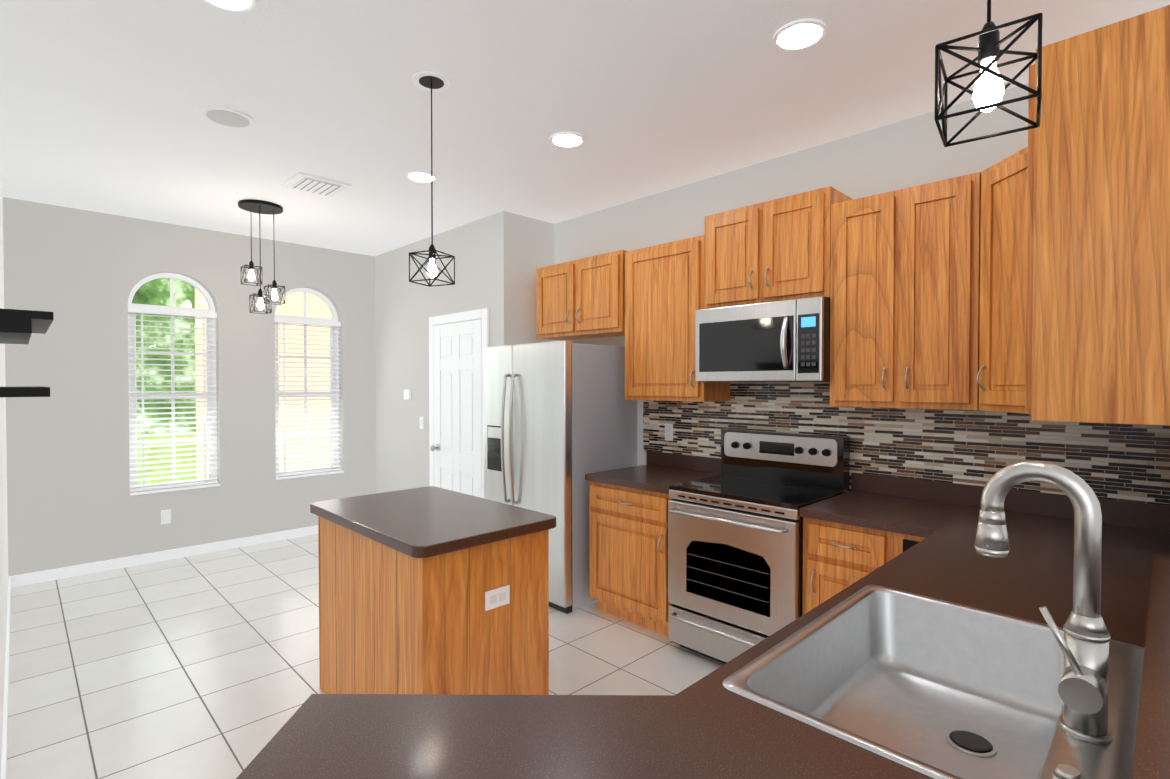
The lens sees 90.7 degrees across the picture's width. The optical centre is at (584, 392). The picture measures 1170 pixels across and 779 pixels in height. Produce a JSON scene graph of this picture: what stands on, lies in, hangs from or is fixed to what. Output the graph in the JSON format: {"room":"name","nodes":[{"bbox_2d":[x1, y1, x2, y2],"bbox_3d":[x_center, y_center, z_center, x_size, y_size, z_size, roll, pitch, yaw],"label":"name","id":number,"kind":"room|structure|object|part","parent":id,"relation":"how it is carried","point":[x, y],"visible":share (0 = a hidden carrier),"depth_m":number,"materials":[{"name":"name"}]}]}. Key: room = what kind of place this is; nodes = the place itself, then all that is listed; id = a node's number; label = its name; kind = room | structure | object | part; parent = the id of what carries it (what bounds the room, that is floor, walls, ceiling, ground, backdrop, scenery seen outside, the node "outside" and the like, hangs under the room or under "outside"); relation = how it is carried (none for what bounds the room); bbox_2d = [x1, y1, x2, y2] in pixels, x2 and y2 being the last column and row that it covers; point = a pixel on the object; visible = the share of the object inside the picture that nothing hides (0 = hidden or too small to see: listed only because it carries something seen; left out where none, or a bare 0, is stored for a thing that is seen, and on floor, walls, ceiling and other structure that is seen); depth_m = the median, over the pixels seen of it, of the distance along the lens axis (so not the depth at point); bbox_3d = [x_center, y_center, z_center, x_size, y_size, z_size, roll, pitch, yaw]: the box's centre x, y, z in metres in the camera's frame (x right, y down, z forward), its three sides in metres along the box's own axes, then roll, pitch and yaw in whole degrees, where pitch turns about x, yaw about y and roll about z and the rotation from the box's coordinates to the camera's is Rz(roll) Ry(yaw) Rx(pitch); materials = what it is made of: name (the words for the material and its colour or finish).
{"room":"kitchen","nodes":[
{"label":"kitchen","id":0,"kind":"room"},
{"bbox_2d":[0,165,7,778],"bbox_3d":[-2.781,0.038,2.185,0.790,2.860,5.355,-1,1,-45],"label":"wall","id":1,"kind":"structure","parent":0,"point":[3,543],"depth_m":2.52,"materials":[{"name":"white paint"}]},
{"bbox_2d":[1,576,12,778],"bbox_3d":[-2.421,1.423,2.412,0.013,0.085,5.168,-1,1,-45],"label":"baseboard","id":2,"kind":"structure","parent":1,"relation":"attached to","point":[10,579],"depth_m":2.67,"materials":[{"name":"white wood"}]},
{"bbox_2d":[0,308,53,396],"bbox_3d":[-1.953,-0.121,2.006,0.139,0.265,0.700,-1,1,-45],"label":"wall shelf","id":3,"kind":"object","parent":1,"relation":"attached to","point":[19,326],"visible":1,"depth_m":1.77,"materials":[{"name":"black wood"}]},
{"bbox_2d":[3,197,375,576],"bbox_3d":[-3.574,-0.004,5.021,3.940,2.860,0.200,-1,1,-45],"label":"wall","id":4,"kind":"structure","parent":0,"point":[79,274],"depth_m":4.72,"materials":[{"name":"grey paint"}]},
{"bbox_2d":[13,525,317,586],"bbox_3d":[-3.228,1.381,5.232,2.780,0.085,0.016,-1,1,-45],"label":"baseboard","id":5,"kind":"structure","parent":4,"relation":"attached to","point":[68,572],"depth_m":4.85,"materials":[{"name":"white wood"}]},
{"bbox_2d":[161,509,170,524],"bbox_3d":[-3.550,1.058,4.899,0.070,0.120,0.029,-1,1,-45],"label":"outlet","id":6,"kind":"object","parent":4,"relation":"attached to","point":[165,516],"visible":1,"depth_m":4.89,"materials":[{"name":"white plastic"}]},
{"bbox_2d":[128,273,216,488],"bbox_3d":[-3.595,-0.106,5.041,0.636,1.853,0.062,-1,1,-45],"label":"window","id":7,"kind":"structure","parent":4,"relation":"in","point":[196,285],"depth_m":5.04,"materials":[{"name":"white"}]},
{"bbox_2d":[128,306,217,491],"bbox_3d":[-3.541,0.055,4.988,0.628,1.529,0.062,-1,1,-45],"label":"window blind","id":8,"kind":"object","parent":7,"relation":"attached to","point":[143,311],"visible":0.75,"depth_m":4.97,"materials":[{"name":"white plastic"}]},
{"bbox_2d":[274,288,338,473],"bbox_3d":[-2.812,-0.117,5.813,0.636,1.853,0.062,-1,1,-45],"label":"window","id":9,"kind":"structure","parent":4,"relation":"in","point":[326,301],"depth_m":5.82,"materials":[{"name":"white"}]},
{"bbox_2d":[274,317,340,476],"bbox_3d":[-2.757,0.043,5.760,0.628,1.529,0.062,-1,1,-45],"label":"window blind","id":10,"kind":"object","parent":9,"relation":"attached to","point":[292,321],"visible":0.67,"depth_m":5.75,"materials":[{"name":"white plastic"}]},
{"bbox_2d":[6,534,723,778],"bbox_3d":[-0.938,1.516,1.696,7.200,0.080,10.000,-1,1,-45],"label":"floor","id":11,"kind":"structure","parent":0,"point":[203,666],"depth_m":3.11,"materials":[{"name":"tile"}]},
{"bbox_2d":[310,486,555,694],"bbox_3d":[-0.732,1.002,2.684,0.684,0.918,1.094,-1,1,-45],"label":"kitchen island","id":12,"kind":"object","parent":11,"relation":"on","point":[430,590],"visible":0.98,"depth_m":2.39,"materials":[{"name":"oak"},{"name":"laminate"}]},
{"bbox_2d":[485,585,509,610],"bbox_3d":[-0.354,0.832,2.341,0.120,0.076,0.006,-1,1,-45],"label":"outlet","id":13,"kind":"object","parent":12,"relation":"attached to","point":[497,597],"depth_m":2.34,"materials":[{"name":"white plastic"}]},
{"bbox_2d":[484,340,636,613],"bbox_3d":[-0.214,0.547,4.283,0.799,1.780,0.910,-1,1,-45],"label":"fridge","id":14,"kind":"object","parent":11,"relation":"on","point":[560,419],"visible":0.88,"depth_m":3.92,"materials":[{"name":"grey metal"}]},
{"bbox_3d":[-0.664,0.297,4.257,0.003,0.080,0.180,-1,1,-45],"label":"dispenser panel","id":15,"kind":"part","parent":14,"relation":"part of","materials":[{"name":"silver metal"}]},
{"bbox_2d":[589,481,671,636],"bbox_3d":[0.470,1.008,3.751,0.619,0.874,0.677,-1,1,-45],"label":"base cabinet","id":16,"kind":"object","parent":11,"relation":"on","point":[628,528],"depth_m":3.52,"materials":[{"name":"brown wood"}]},
{"bbox_2d":[585,465,720,492],"bbox_3d":[0.468,0.551,3.742,0.644,0.040,0.677,-1,1,-45],"label":"countertop","id":17,"kind":"structure","parent":16,"relation":"on","point":[650,478],"depth_m":3.65,"materials":[{"name":"brown stone"}]},
{"bbox_2d":[668,428,849,663],"bbox_3d":[0.938,0.846,3.197,0.691,1.215,0.756,-1,1,-45],"label":"range","id":18,"kind":"object","parent":11,"relation":"on","point":[735,566],"visible":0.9,"depth_m":3.07,"materials":[{"name":"silver metal"}]},
{"bbox_3d":[1.118,0.326,3.366,0.010,0.150,0.696,-1,1,-45],"label":"panel","id":19,"kind":"part","parent":18,"relation":"part of","materials":[{"name":"silver metal"}]},
{"bbox_2d":[802,517,895,612],"bbox_3d":[1.390,1.022,2.824,0.628,0.874,0.404,-1,1,-45],"label":"base cabinet","id":20,"kind":"object","parent":11,"relation":"on","point":[834,556],"depth_m":2.63,"materials":[{"name":"brown wood"}]},
{"bbox_2d":[800,489,1167,560],"bbox_3d":[1.681,0.570,2.510,0.644,0.040,1.250,-1,1,-45],"label":"countertop","id":21,"kind":"structure","parent":20,"relation":"on","point":[910,516],"depth_m":2.39,"materials":[{"name":"brown stone"}]},
{"bbox_2d":[896,533,919,552],"bbox_3d":[1.600,1.025,2.611,0.628,0.874,0.193,-1,1,-45],"label":"base cabinet","id":22,"kind":"object","parent":11,"relation":"on","point":[902,542],"depth_m":2.44,"materials":[{"name":"brown wood"}]},
{"bbox_2d":[704,577,1144,778],"bbox_3d":[0.755,0.667,1.197,0.810,0.204,0.600,-1,1,-45],"label":"sink","id":23,"kind":"object","parent":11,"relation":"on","point":[927,683],"depth_m":1.35,"materials":[{"name":"silver metal"}]},
{"bbox_2d":[0,0,1169,255],"bbox_3d":[-0.938,-1.434,1.652,7.200,0.100,10.000,-1,1,-45],"label":"ceiling","id":24,"kind":"structure","parent":0,"point":[104,104],"depth_m":2.73,"materials":[{"name":"white paint"}]},
{"bbox_2d":[201,106,253,128],"bbox_3d":[-1.819,-1.399,2.947,0.230,0.008,0.230,-1,1,-45],"label":"ceiling speaker","id":25,"kind":"object","parent":24,"relation":"attached to","point":[205,110],"visible":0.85,"depth_m":2.90,"materials":[{"name":"white plastic"}]},
{"bbox_2d":[206,110,249,126],"bbox_3d":[-1.819,-1.394,2.947,0.190,0.001,0.190,-1,1,-45],"label":"speaker grille","id":26,"kind":"object","parent":25,"relation":"attached to","point":[227,118],"visible":1,"depth_m":2.94,"materials":[{"name":"grey"}]},
{"bbox_2d":[203,0,255,11],"bbox_3d":[-1.254,-1.383,2.002,0.196,0.012,0.196,-1,1,-45],"label":"recessed light","id":27,"kind":"object","parent":24,"relation":"in","point":[238,5],"visible":0.96,"depth_m":2.06,"materials":[{"name":"white"}]},
{"bbox_2d":[238,199,284,313],"bbox_3d":[-2.472,-1.011,4.415,0.300,0.825,0.300,-1,1,-45],"label":"light","id":28,"kind":"object","parent":24,"relation":"hanging from","point":[260,207],"visible":1,"depth_m":4.40,"materials":[{"name":"black metal"}]},
{"bbox_3d":[-2.557,-0.896,4.431,0.048,0.090,0.047,-1,1,-45],"label":"bulb","id":29,"kind":"part","parent":28,"relation":"part of","materials":[{"name":"beige glass"}]},
{"bbox_3d":[-2.438,-0.665,4.342,0.048,0.090,0.047,-1,1,-45],"label":"bulb","id":30,"kind":"part","parent":28,"relation":"part of","materials":[{"name":"beige glass"}]},
{"bbox_3d":[-2.408,-0.757,4.481,0.048,0.090,0.047,-1,1,-45],"label":"bulb","id":31,"kind":"part","parent":28,"relation":"part of","materials":[{"name":"beige glass"}]},
{"bbox_2d":[282,172,350,196],"bbox_3d":[-1.833,-1.407,3.944,0.340,0.021,0.340,-1,1,-45],"label":"ceiling vent","id":32,"kind":"object","parent":24,"relation":"in","point":[295,180],"depth_m":3.90,"materials":[{"name":"white metal"}]},
{"bbox_3d":[-1.833,-1.397,3.944,0.218,0.001,0.250,-1,1,-45],"label":"supply air vent slots","id":33,"kind":"part","parent":32,"relation":"part of","materials":[{"name":"white metal"}]},
{"bbox_2d":[406,171,436,182],"bbox_3d":[-1.070,-1.409,3.782,0.196,0.012,0.196,-1,1,-45],"label":"recessed light","id":34,"kind":"object","parent":24,"relation":"in","point":[421,176],"visible":0.96,"depth_m":3.76,"materials":[{"name":"white plastic"}]},
{"bbox_2d":[412,71,450,91],"bbox_3d":[-0.690,-1.396,2.599,0.170,0.004,0.170,-1,1,-45],"label":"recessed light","id":35,"kind":"object","parent":24,"relation":"in","point":[416,77],"visible":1,"depth_m":2.58,"materials":[{"name":"white"}]},
{"bbox_2d":[419,76,443,88],"bbox_3d":[-0.690,-1.393,2.599,0.110,0.002,0.110,-1,1,-45],"label":"ceiling canopy","id":36,"kind":"object","parent":35,"relation":"attached to","point":[426,81],"depth_m":2.60,"materials":[{"name":"black metal"}]},
{"bbox_2d":[409,82,454,286],"bbox_3d":[-0.690,-0.945,2.605,0.146,0.903,0.146,0,1,23],"label":"pendant light","id":37,"kind":"object","parent":24,"relation":"hanging from","point":[431,269],"visible":1,"depth_m":2.60,"materials":[{"name":"black metal"}]},
{"bbox_3d":[-0.690,-0.559,2.611,0.047,0.087,0.046,-1,1,-45],"label":"bulb","id":38,"kind":"part","parent":37,"relation":"part of","materials":[{"name":"beige glass"}]},
{"bbox_2d":[550,131,584,147],"bbox_3d":[-0.099,-1.401,3.209,0.196,0.012,0.196,-1,1,-45],"label":"recessed light","id":39,"kind":"object","parent":24,"relation":"in","point":[566,139],"visible":1,"depth_m":3.19,"materials":[{"name":"white plastic"}]},
{"bbox_2d":[773,18,826,50],"bbox_3d":[0.834,-1.387,2.248,0.196,0.012,0.196,-1,1,-45],"label":"recessed light","id":40,"kind":"object","parent":24,"relation":"in","point":[800,34],"visible":0.98,"depth_m":2.23,"materials":[{"name":"white plastic"}]},
{"bbox_2d":[934,0,1042,146],"bbox_3d":[0.705,-0.921,1.004,0.146,0.903,0.146,1,1,37],"label":"pendant light","id":41,"kind":"object","parent":24,"relation":"hanging from","point":[987,93],"visible":1,"depth_m":0.99,"materials":[{"name":"black metal"}]},
{"bbox_3d":[0.705,-0.535,1.010,0.047,0.087,0.046,-1,1,-45],"label":"bulb","id":42,"kind":"part","parent":41,"relation":"part of","materials":[{"name":"beige glass"}]},
{"bbox_2d":[375,83,1027,492],"bbox_3d":[0.160,0.007,4.272,0.730,2.860,6.509,-1,1,-45],"label":"wall","id":43,"kind":"structure","parent":0,"point":[499,259],"depth_m":4.59,"materials":[{"name":"grey paint"}]},
{"bbox_2d":[404,389,410,399],"bbox_3d":[-1.740,0.021,5.663,0.025,0.100,0.110,-1,1,-45],"label":"thermostat","id":44,"kind":"object","parent":43,"relation":"attached to","point":[407,394],"visible":0.98,"depth_m":5.64,"materials":[{"name":"white plastic"}]},
{"bbox_2d":[420,416,423,428],"bbox_3d":[-1.553,0.289,5.487,0.011,0.120,0.070,-1,1,-45],"label":"switch plate","id":45,"kind":"object","parent":43,"relation":"attached to","point":[421,422],"visible":1,"depth_m":5.47,"materials":[{"name":"white plastic"}]},
{"bbox_2d":[434,319,481,497],"bbox_3d":[-1.111,0.405,5.032,0.020,2.018,0.760,-1,1,-45],"label":"door","id":46,"kind":"structure","parent":43,"relation":"in","point":[458,402],"depth_m":5.00,"materials":[{"name":"white wood"}]},
{"bbox_2d":[430,444,439,450],"bbox_3d":[-1.363,0.503,5.221,0.074,0.060,0.060,-1,1,-45],"label":"door knob","id":47,"kind":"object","parent":46,"relation":"attached to","point":[433,447],"depth_m":5.21,"materials":[{"name":"silver metal"}]},
{"bbox_2d":[429,308,488,497],"bbox_3d":[-1.111,0.368,5.031,0.020,2.115,0.930,-1,1,-45],"label":"door frame","id":48,"kind":"structure","parent":43,"relation":"attached to","point":[483,314],"depth_m":5.14,"materials":[{"name":"white wood"}]},
{"bbox_2d":[536,259,605,340],"bbox_3d":[-0.100,-0.707,4.529,0.323,0.560,0.533,-1,1,-45],"label":"upper cabinet","id":49,"kind":"object","parent":43,"relation":"attached to","point":[557,285],"depth_m":4.41,"materials":[{"name":"brown wood"}]},
{"bbox_2d":[580,250,619,336],"bbox_3d":[0.172,-0.703,4.253,0.323,0.560,0.533,-1,1,-45],"label":"upper cabinet","id":50,"kind":"object","parent":43,"relation":"attached to","point":[599,274],"depth_m":4.10,"materials":[{"name":"brown wood"}]},
{"bbox_2d":[665,423,672,440],"bbox_3d":[0.589,0.280,4.059,0.006,0.120,0.070,-1,1,-45],"label":"outlet","id":51,"kind":"object","parent":43,"relation":"attached to","point":[668,426],"depth_m":4.06,"materials":[{"name":"white plastic"}]},
{"bbox_2d":[620,235,735,404],"bbox_3d":[0.597,-0.451,3.825,0.323,1.010,0.640,-1,1,-45],"label":"upper cabinet","id":52,"kind":"object","parent":43,"relation":"attached to","point":[662,285],"depth_m":3.70,"materials":[{"name":"brown wood"}]},
{"bbox_2d":[704,200,771,308],"bbox_3d":[0.980,-0.778,3.431,0.323,0.565,0.452,-1,1,-45],"label":"upper cabinet","id":53,"kind":"object","parent":43,"relation":"attached to","point":[737,242],"depth_m":3.31,"materials":[{"name":"brown wood"}]},
{"bbox_2d":[695,297,829,381],"bbox_3d":[1.039,-0.273,3.280,0.444,0.430,0.756,-1,1,-45],"label":"microwave","id":54,"kind":"object","parent":53,"relation":"attached to","point":[783,341],"visible":1,"depth_m":3.11,"materials":[{"name":"silver metal"}]},
{"bbox_3d":[0.925,-0.251,3.155,0.002,0.300,0.714,-1,1,-45],"label":"glass","id":55,"kind":"part","parent":54,"relation":"part of","materials":[{"name":"black glass"}]},
{"bbox_3d":[1.038,-0.259,3.008,0.062,0.269,0.030,-1,1,-45],"label":"handle","id":56,"kind":"part","parent":54,"relation":"part of","materials":[{"name":"silver metal"}]},
{"bbox_2d":[772,186,848,301],"bbox_3d":[1.195,-0.775,3.213,0.323,0.565,0.452,-1,1,-45],"label":"upper cabinet","id":57,"kind":"object","parent":43,"relation":"attached to","point":[801,222],"depth_m":3.04,"materials":[{"name":"brown wood"}]},
{"bbox_2d":[824,196,871,408],"bbox_3d":[1.493,-0.443,2.915,0.323,1.030,0.393,-1,1,-45],"label":"upper cabinet","id":58,"kind":"object","parent":43,"relation":"attached to","point":[850,386],"depth_m":2.87,"materials":[{"name":"brown wood"}]},
{"bbox_2d":[644,449,1169,528],"bbox_3d":[1.398,0.489,3.242,0.019,0.100,2.693,-1,1,-45],"label":"backsplash","id":59,"kind":"structure","parent":43,"relation":"attached to","point":[1144,514],"depth_m":2.63,"materials":[{"name":"brown stone"}]},
{"bbox_2d":[872,177,955,412],"bbox_3d":[1.669,-0.439,2.696,0.379,1.030,0.458,-1,1,-45],"label":"upper cabinet","id":60,"kind":"object","parent":43,"relation":"attached to","point":[914,228],"depth_m":2.67,"materials":[{"name":"brown wood"}]},
{"bbox_2d":[956,164,995,416],"bbox_3d":[1.919,-0.433,2.279,0.609,1.030,0.609,-1,1,-45],"label":"upper cabinet","id":61,"kind":"object","parent":43,"relation":"attached to","point":[975,192],"depth_m":2.51,"materials":[{"name":"brown wood"}]},
{"bbox_2d":[992,5,1169,432],"bbox_3d":[1.591,-0.448,1.795,0.659,1.055,0.379,-1,1,-45],"label":"upper cabinet","id":62,"kind":"object","parent":43,"relation":"attached to","point":[1081,239],"depth_m":1.56,"materials":[{"name":"brown wood"}]},
{"bbox_2d":[1168,521,1169,552],"bbox_3d":[2.012,0.508,1.971,0.890,0.100,0.019,-1,1,-45],"label":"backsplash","id":63,"kind":"structure","parent":43,"relation":"attached to","point":[1168,521],"depth_m":2.21,"materials":[{"name":"brown stone"}]},
{"bbox_2d":[236,529,1169,778],"bbox_3d":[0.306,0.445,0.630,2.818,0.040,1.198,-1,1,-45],"label":"countertop","id":64,"kind":"structure","parent":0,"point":[330,736],"depth_m":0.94,"materials":[{"name":"brown stone"}]},
{"bbox_2d":[974,461,1112,778],"bbox_3d":[0.706,0.345,0.922,0.306,0.448,0.193,-1,1,-45],"label":"faucet","id":65,"kind":"object","parent":64,"relation":"on","point":[1080,746],"depth_m":0.94,"materials":[{"name":"silver metal"}]},
{"label":"outside","id":66,"kind":"structure","parent":0,"visible":0},
{"bbox_2d":[132,278,331,483],"bbox_3d":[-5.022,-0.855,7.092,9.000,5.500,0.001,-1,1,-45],"label":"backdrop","id":67,"kind":"structure","parent":66,"point":[318,310],"depth_m":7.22,"materials":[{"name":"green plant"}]}
]}

